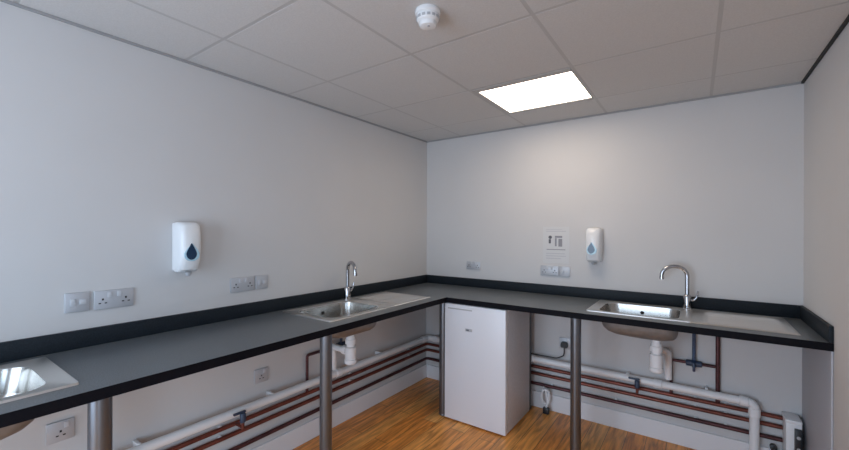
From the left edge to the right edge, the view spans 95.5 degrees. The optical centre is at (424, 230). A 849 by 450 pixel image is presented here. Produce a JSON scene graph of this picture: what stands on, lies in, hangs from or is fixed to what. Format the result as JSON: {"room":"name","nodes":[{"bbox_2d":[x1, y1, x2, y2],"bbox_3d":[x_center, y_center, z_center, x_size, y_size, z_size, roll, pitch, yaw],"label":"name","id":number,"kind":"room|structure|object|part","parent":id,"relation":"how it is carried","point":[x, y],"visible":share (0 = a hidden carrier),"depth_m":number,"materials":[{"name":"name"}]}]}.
{"room":"utility room","nodes":[
{"label":"utility room","id":0,"kind":"room"},
{"bbox_2d":[0,1,426,449],"bbox_3d":[-1.392,0.177,1.974,0.150,2.549,5.000,0,0,35],"label":"wall","id":1,"kind":"structure","parent":0,"point":[107,144],"depth_m":2.01,"materials":[{"name":"white paint"}]},
{"bbox_2d":[46,417,74,445],"bbox_3d":[-1.537,0.846,1.628,0.013,0.086,0.090,0,0,35],"label":"socket","id":2,"kind":"object","parent":1,"relation":"attached to","point":[61,430],"visible":1,"depth_m":1.62,"materials":[{"name":"white plastic"}]},
{"bbox_2d":[64,291,89,312],"bbox_3d":[-1.505,0.309,1.671,0.013,0.084,0.084,0,0,35],"label":"switch","id":3,"kind":"object","parent":1,"relation":"attached to","point":[78,301],"visible":1,"depth_m":1.67,"materials":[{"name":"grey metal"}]},
{"bbox_2d":[70,299,75,306],"bbox_3d":[-1.511,0.309,1.656,0.004,0.032,0.018,0,0,35],"label":"switch","id":4,"kind":"object","parent":3,"relation":"attached to","point":[72,301],"depth_m":1.65,"materials":[{"name":"grey plastic"}]},
{"bbox_2d":[94,288,133,309],"bbox_3d":[-1.430,0.312,1.778,0.013,0.084,0.148,0,0,35],"label":"double socket","id":5,"kind":"object","parent":1,"relation":"attached to","point":[105,299],"visible":1,"depth_m":1.77,"materials":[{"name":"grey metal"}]},
{"bbox_2d":[172,222,200,275],"bbox_3d":[-1.221,0.094,1.990,0.110,0.276,0.113,0,0,35],"label":"soap dispenser","id":6,"kind":"object","parent":1,"relation":"attached to","point":[186,236],"visible":1,"depth_m":1.95,"materials":[{"name":"white plastic"}]},
{"bbox_3d":[-1.259,0.082,2.017,0.015,0.246,0.108,0,0,35],"label":"plate","id":7,"kind":"part","parent":6,"relation":"part of","materials":[{"name":"white plastic"}]},
{"bbox_2d":[0,0,427,142],"bbox_3d":[-1.323,-0.891,1.927,0.010,0.010,4.700,0,0,35],"label":"trim","id":8,"kind":"structure","parent":1,"relation":"attached to","point":[4,1],"depth_m":1.96,"materials":[{"name":"grey metal"}]},
{"bbox_2d":[230,276,254,292],"bbox_3d":[-1.075,0.315,2.282,0.013,0.084,0.148,0,0,35],"label":"double socket","id":9,"kind":"object","parent":1,"relation":"attached to","point":[239,284],"visible":1,"depth_m":2.28,"materials":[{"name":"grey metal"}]},
{"bbox_2d":[254,366,267,384],"bbox_3d":[-1.008,0.892,2.380,0.013,0.086,0.090,0,0,35],"label":"socket","id":10,"kind":"object","parent":1,"relation":"attached to","point":[260,375],"visible":1,"depth_m":2.37,"materials":[{"name":"white plastic"}]},
{"bbox_2d":[255,275,267,289],"bbox_3d":[-1.006,0.315,2.380,0.013,0.084,0.084,0,0,35],"label":"switch","id":11,"kind":"object","parent":1,"relation":"attached to","point":[261,281],"visible":1,"depth_m":2.38,"materials":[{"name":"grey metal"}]},
{"bbox_2d":[251,364,426,449],"bbox_3d":[-1.328,1.386,1.926,0.016,0.130,4.700,0,0,35],"label":"baseboard","id":12,"kind":"structure","parent":1,"relation":"attached to","point":[309,430],"depth_m":2.96,"materials":[{"name":"white paint"}]},
{"bbox_2d":[166,343,782,449],"bbox_3d":[-0.110,1.117,1.375,2.640,0.032,4.200,0,0,35],"label":"copper pipe","id":13,"kind":"object","parent":1,"relation":"attached to","point":[220,428],"visible":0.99,"depth_m":2.58,"materials":[{"name":"brown metal"}]},
{"bbox_2d":[233,410,245,429],"bbox_3d":[-1.064,1.068,2.182,0.096,0.103,0.071,0,0,35],"label":"valve","id":14,"kind":"object","parent":13,"relation":"attached to","point":[242,413],"visible":1,"depth_m":2.17,"materials":[{"name":"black metal"}]},
{"bbox_3d":[-1.038,1.022,2.163,0.016,0.012,0.071,0,0,35],"label":"handle","id":15,"kind":"part","parent":14,"relation":"part of","materials":[{"name":"blue"}]},
{"bbox_2d":[305,338,345,391],"bbox_3d":[-0.681,0.829,2.762,0.107,0.545,0.360,0,0,35],"label":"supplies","id":16,"kind":"object","parent":13,"relation":"attached to","point":[341,342],"visible":0.37,"depth_m":2.64,"materials":[{"name":"orange metal"}]},
{"bbox_2d":[628,377,639,393],"bbox_3d":[1.486,1.081,2.727,0.071,0.103,0.096,0,0,35],"label":"valve","id":17,"kind":"object","parent":13,"relation":"attached to","point":[637,380],"visible":1,"depth_m":2.68,"materials":[{"name":"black metal"}]},
{"bbox_2d":[669,334,719,402],"bbox_3d":[1.780,0.834,2.546,0.277,0.550,0.107,0,0,35],"label":"supplies","id":18,"kind":"object","parent":13,"relation":"attached to","point":[693,362],"visible":0.73,"depth_m":2.53,"materials":[{"name":"orange metal"}]},
{"bbox_2d":[192,348,782,449],"bbox_3d":[-0.111,1.174,1.375,2.640,0.033,4.200,0,0,35],"label":"copper pipe","id":19,"kind":"object","parent":1,"relation":"attached to","point":[220,438],"visible":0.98,"depth_m":2.61,"materials":[{"name":"brown metal"}]},
{"bbox_2d":[228,357,782,449],"bbox_3d":[-0.111,1.260,1.375,2.640,0.043,4.200,0,0,35],"label":"copper pipe","id":20,"kind":"object","parent":1,"relation":"attached to","point":[694,419],"visible":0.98,"depth_m":2.67,"materials":[{"name":"brown metal"}]},
{"bbox_2d":[540,386,550,414],"bbox_3d":[0.967,1.357,3.092,0.079,0.202,0.054,0,0,35],"label":"cable loop","id":21,"kind":"object","parent":20,"relation":"hanging from","point":[546,410],"visible":1,"depth_m":3.08,"materials":[{"name":"white plastic"}]},
{"bbox_2d":[9,0,848,140],"bbox_3d":[-0.214,-0.994,1.147,3.023,0.201,5.000,0,0,35],"label":"ceiling","id":22,"kind":"structure","parent":0,"point":[313,37],"depth_m":1.85,"materials":[{"name":"tile"}]},
{"bbox_2d":[415,4,440,30],"bbox_3d":[0.014,-0.857,1.564,0.104,0.072,0.104,0,0,35],"label":"smoke detector","id":23,"kind":"object","parent":22,"relation":"attached to","point":[427,15],"visible":1,"depth_m":1.53,"materials":[{"name":"white plastic"}]},
{"bbox_2d":[13,0,848,135],"bbox_3d":[-0.214,-0.897,1.147,2.723,0.006,4.700,0,0,35],"label":"grid","id":24,"kind":"object","parent":22,"relation":"attached to","point":[721,2],"visible":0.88,"depth_m":1.88,"materials":[{"name":"grey paint"}]},
{"bbox_2d":[472,68,592,113],"bbox_3d":[0.718,-0.899,2.520,0.602,0.021,0.593,0,0,35],"label":"recessed light","id":25,"kind":"object","parent":22,"relation":"in","point":[559,87],"visible":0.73,"depth_m":2.49,"materials":[{"name":"white plastic"}]},
{"bbox_2d":[293,377,695,449],"bbox_3d":[-0.221,1.505,1.147,3.023,0.100,5.000,0,0,35],"label":"floor","id":26,"kind":"structure","parent":0,"point":[409,419],"depth_m":2.77,"materials":[{"name":"brown wood"}]},
{"bbox_2d":[0,275,833,449],"bbox_3d":[-0.105,0.945,1.310,2.721,1.020,4.299,0,0,35],"label":"countertop","id":27,"kind":"structure","parent":26,"relation":"on","point":[108,361],"depth_m":2.00,"materials":[{"name":"grey laminate"}]},
{"bbox_2d":[0,357,78,439],"bbox_3d":[-1.621,0.612,0.998,0.454,0.220,1.012,0,0,35],"label":"sink","id":28,"kind":"object","parent":27,"relation":"in","point":[32,377],"visible":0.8,"depth_m":1.39,"materials":[{"name":"silver metal"}]},
{"bbox_3d":[-1.492,0.591,1.181,0.350,0.166,0.440,0,0,35],"label":"bowl","id":29,"kind":"part","parent":28,"relation":"part of","materials":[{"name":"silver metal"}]},
{"bbox_3d":[-1.097,0.995,1.302,0.066,0.882,0.066,0,0,35],"label":"leg","id":30,"kind":"part","parent":27,"relation":"part of","materials":[{"name":"silver metal"}]},
{"bbox_3d":[-0.537,0.997,2.098,0.066,0.882,0.066,0,0,35],"label":"leg","id":31,"kind":"part","parent":27,"relation":"part of","materials":[{"name":"silver metal"}]},
{"bbox_2d":[343,261,356,299],"bbox_3d":[-0.539,0.361,2.790,0.084,0.292,0.187,0,0,-16],"label":"mixer tap","id":32,"kind":"object","parent":27,"relation":"on","point":[347,290],"visible":1,"depth_m":2.82,"materials":[{"name":"silver metal"}]},
{"bbox_3d":[-0.529,0.314,2.782,0.025,0.197,0.169,0,0,-33],"label":"spout","id":33,"kind":"part","parent":32,"relation":"part of","materials":[{"name":"silver metal"}]},
{"bbox_2d":[282,291,429,339],"bbox_3d":[-0.423,0.615,2.702,0.454,0.220,1.012,0,0,35],"label":"sink","id":34,"kind":"object","parent":27,"relation":"in","point":[337,310],"visible":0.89,"depth_m":2.68,"materials":[{"name":"silver metal"}]},
{"bbox_3d":[-0.552,0.594,2.519,0.350,0.166,0.440,0,0,35],"label":"bowl","id":35,"kind":"part","parent":34,"relation":"part of","materials":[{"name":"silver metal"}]},
{"bbox_2d":[332,338,356,369],"bbox_3d":[-0.582,0.862,2.669,0.304,0.274,0.098,0,0,45],"label":"trap","id":36,"kind":"object","parent":34,"relation":"attached to","point":[349,349],"visible":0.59,"depth_m":2.58,"materials":[{"name":"white plastic"}]},
{"bbox_2d":[344,344,356,364],"bbox_3d":[-0.498,0.829,2.596,0.082,0.136,0.082,0,0,35],"label":"bottle","id":37,"kind":"object","parent":36,"relation":"on","point":[349,349],"depth_m":2.57,"materials":[{"name":"white plastic"}]},
{"bbox_3d":[0.150,0.999,3.058,0.066,0.882,0.066,0,0,35],"label":"leg","id":38,"kind":"part","parent":27,"relation":"part of","materials":[{"name":"silver metal"}]},
{"bbox_3d":[0.978,1.002,2.493,0.066,0.882,0.066,0,0,35],"label":"leg","id":39,"kind":"part","parent":27,"relation":"part of","materials":[{"name":"silver metal"}]},
{"bbox_2d":[659,264,698,309],"bbox_3d":[1.679,0.368,2.547,0.216,0.292,0.058,0,0,19],"label":"mixer tap","id":40,"kind":"object","parent":27,"relation":"on","point":[687,299],"visible":1,"depth_m":2.52,"materials":[{"name":"silver metal"}]},
{"bbox_3d":[1.661,0.321,2.562,0.169,0.197,0.025,0,0,25],"label":"spout","id":41,"kind":"part","parent":40,"relation":"part of","materials":[{"name":"silver metal"}]},
{"bbox_2d":[586,300,799,346],"bbox_3d":[1.584,0.621,2.385,1.012,0.220,0.454,0,0,35],"label":"sink","id":42,"kind":"object","parent":27,"relation":"in","point":[715,318],"visible":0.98,"depth_m":2.35,"materials":[{"name":"silver metal"}]},
{"bbox_3d":[1.401,0.600,2.514,0.440,0.166,0.350,0,0,35],"label":"bowl","id":43,"kind":"part","parent":42,"relation":"part of","materials":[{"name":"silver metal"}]},
{"bbox_2d":[649,345,671,379],"bbox_3d":[1.550,0.868,2.544,0.093,0.274,0.303,0,0,44],"label":"trap","id":44,"kind":"object","parent":42,"relation":"attached to","point":[655,357],"visible":0.95,"depth_m":2.45,"materials":[{"name":"white plastic"}]},
{"bbox_2d":[649,351,663,373],"bbox_3d":[1.478,0.835,2.459,0.082,0.136,0.082,0,0,35],"label":"bottle","id":45,"kind":"object","parent":44,"relation":"on","point":[655,357],"depth_m":2.43,"materials":[{"name":"white plastic"}]},
{"bbox_3d":[2.059,1.010,2.029,0.007,0.902,0.596,0,0,35],"label":"panel","id":46,"kind":"part","parent":27,"relation":"part of","materials":[{"name":"grey plastic"}]},
{"bbox_2d":[126,335,760,449],"bbox_3d":[-0.157,1.227,1.408,2.526,0.452,4.200,0,0,35],"label":"pipe","id":47,"kind":"object","parent":26,"relation":"on","point":[754,412],"visible":0.94,"depth_m":2.44,"materials":[{"name":"white plastic"}]},
{"bbox_2d":[445,302,530,435],"bbox_3d":[0.512,1.008,3.068,0.508,0.896,0.525,0,0,35],"label":"fridge","id":48,"kind":"object","parent":26,"relation":"on","point":[488,350],"visible":0.91,"depth_m":2.86,"materials":[{"name":"white metal"}]},
{"bbox_2d":[769,443,776,449],"bbox_3d":[2.115,1.378,2.336,0.034,0.166,0.036,0,0,35],"label":"drain pipe","id":49,"kind":"object","parent":26,"relation":"on","point":[773,446],"visible":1,"depth_m":2.33,"materials":[{"name":"black plastic"}]},
{"bbox_2d":[781,411,802,449],"bbox_3d":[2.149,1.276,2.253,0.072,0.372,0.163,0,0,35],"label":"pipe boxing","id":50,"kind":"object","parent":26,"relation":"on","point":[791,421],"depth_m":2.22,"materials":[{"name":"white plastic"}]},
{"bbox_3d":[2.126,1.215,2.190,0.031,0.165,0.033,0,0,35],"label":"outlet strip","id":51,"kind":"part","parent":50,"relation":"part of","materials":[{"name":"plastic"}]},
{"bbox_2d":[426,84,803,449],"bbox_3d":[1.178,0.185,3.131,2.723,2.549,0.150,0,0,35],"label":"wall","id":52,"kind":"structure","parent":0,"point":[712,188],"depth_m":2.73,"materials":[{"name":"white paint"}]},
{"bbox_2d":[467,261,479,269],"bbox_3d":[0.448,0.317,3.543,0.138,0.072,0.013,0,0,35],"label":"double socket","id":53,"kind":"object","parent":52,"relation":"attached to","point":[470,264],"visible":1,"depth_m":3.54,"materials":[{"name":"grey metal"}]},
{"bbox_2d":[541,265,558,275],"bbox_3d":[1.019,0.323,3.141,0.148,0.080,0.013,0,0,35],"label":"double socket","id":54,"kind":"object","parent":52,"relation":"attached to","point":[545,269],"visible":1,"depth_m":3.13,"materials":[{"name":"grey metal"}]},
{"bbox_2d":[543,227,568,263],"bbox_3d":[1.063,0.114,3.118,0.210,0.296,0.002,0,0,35],"label":"notice","id":55,"kind":"object","parent":52,"relation":"attached to","point":[555,239],"visible":1,"depth_m":3.12,"materials":[{"name":"white paper"}]},
{"bbox_2d":[559,266,569,276],"bbox_3d":[1.117,0.323,3.073,0.084,0.080,0.013,0,0,35],"label":"switch","id":56,"kind":"object","parent":52,"relation":"attached to","point":[563,270],"visible":1,"depth_m":3.07,"materials":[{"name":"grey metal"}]},
{"bbox_2d":[559,337,569,349],"bbox_3d":[1.119,0.896,3.070,0.088,0.088,0.013,0,0,35],"label":"socket","id":57,"kind":"object","parent":52,"relation":"attached to","point":[561,339],"visible":0.66,"depth_m":3.06,"materials":[{"name":"white plastic"}]},
{"bbox_2d":[531,341,567,358],"bbox_3d":[1.000,0.948,3.103,0.292,0.136,0.042,0,0,26],"label":"plug","id":58,"kind":"object","parent":57,"relation":"attached to","point":[563,344],"visible":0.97,"depth_m":3.05,"materials":[{"name":"black plastic"}]},
{"bbox_2d":[585,228,602,264],"bbox_3d":[1.273,0.116,2.904,0.113,0.276,0.110,0,0,35],"label":"soap dispenser","id":59,"kind":"object","parent":52,"relation":"attached to","point":[594,236],"visible":1,"depth_m":2.87,"materials":[{"name":"white plastic"}]},
{"bbox_2d":[427,364,770,449],"bbox_3d":[1.125,1.394,3.064,2.687,0.130,0.016,0,0,35],"label":"baseboard","id":60,"kind":"structure","parent":52,"relation":"attached to","point":[668,432],"depth_m":2.75,"materials":[{"name":"white paint"}]},
{"bbox_2d":[427,82,800,141],"bbox_3d":[1.133,-0.883,3.065,2.698,0.010,0.010,0,0,35],"label":"trim","id":61,"kind":"structure","parent":52,"relation":"attached to","point":[796,83],"depth_m":2.78,"materials":[{"name":"grey metal"}]},
{"bbox_2d":[803,23,848,449],"bbox_3d":[0.958,0.184,0.321,0.150,2.549,5.000,0,0,35],"label":"wall","id":62,"kind":"structure","parent":0,"point":[826,90],"depth_m":1.82,"materials":[{"name":"white paint"}]},
{"bbox_2d":[801,15,848,83],"bbox_3d":[0.894,-0.884,0.368,0.014,0.010,4.700,0,0,35],"label":"trim","id":63,"kind":"structure","parent":62,"relation":"attached to","point":[846,21],"depth_m":1.84,"materials":[{"name":"black metal"}]}
]}

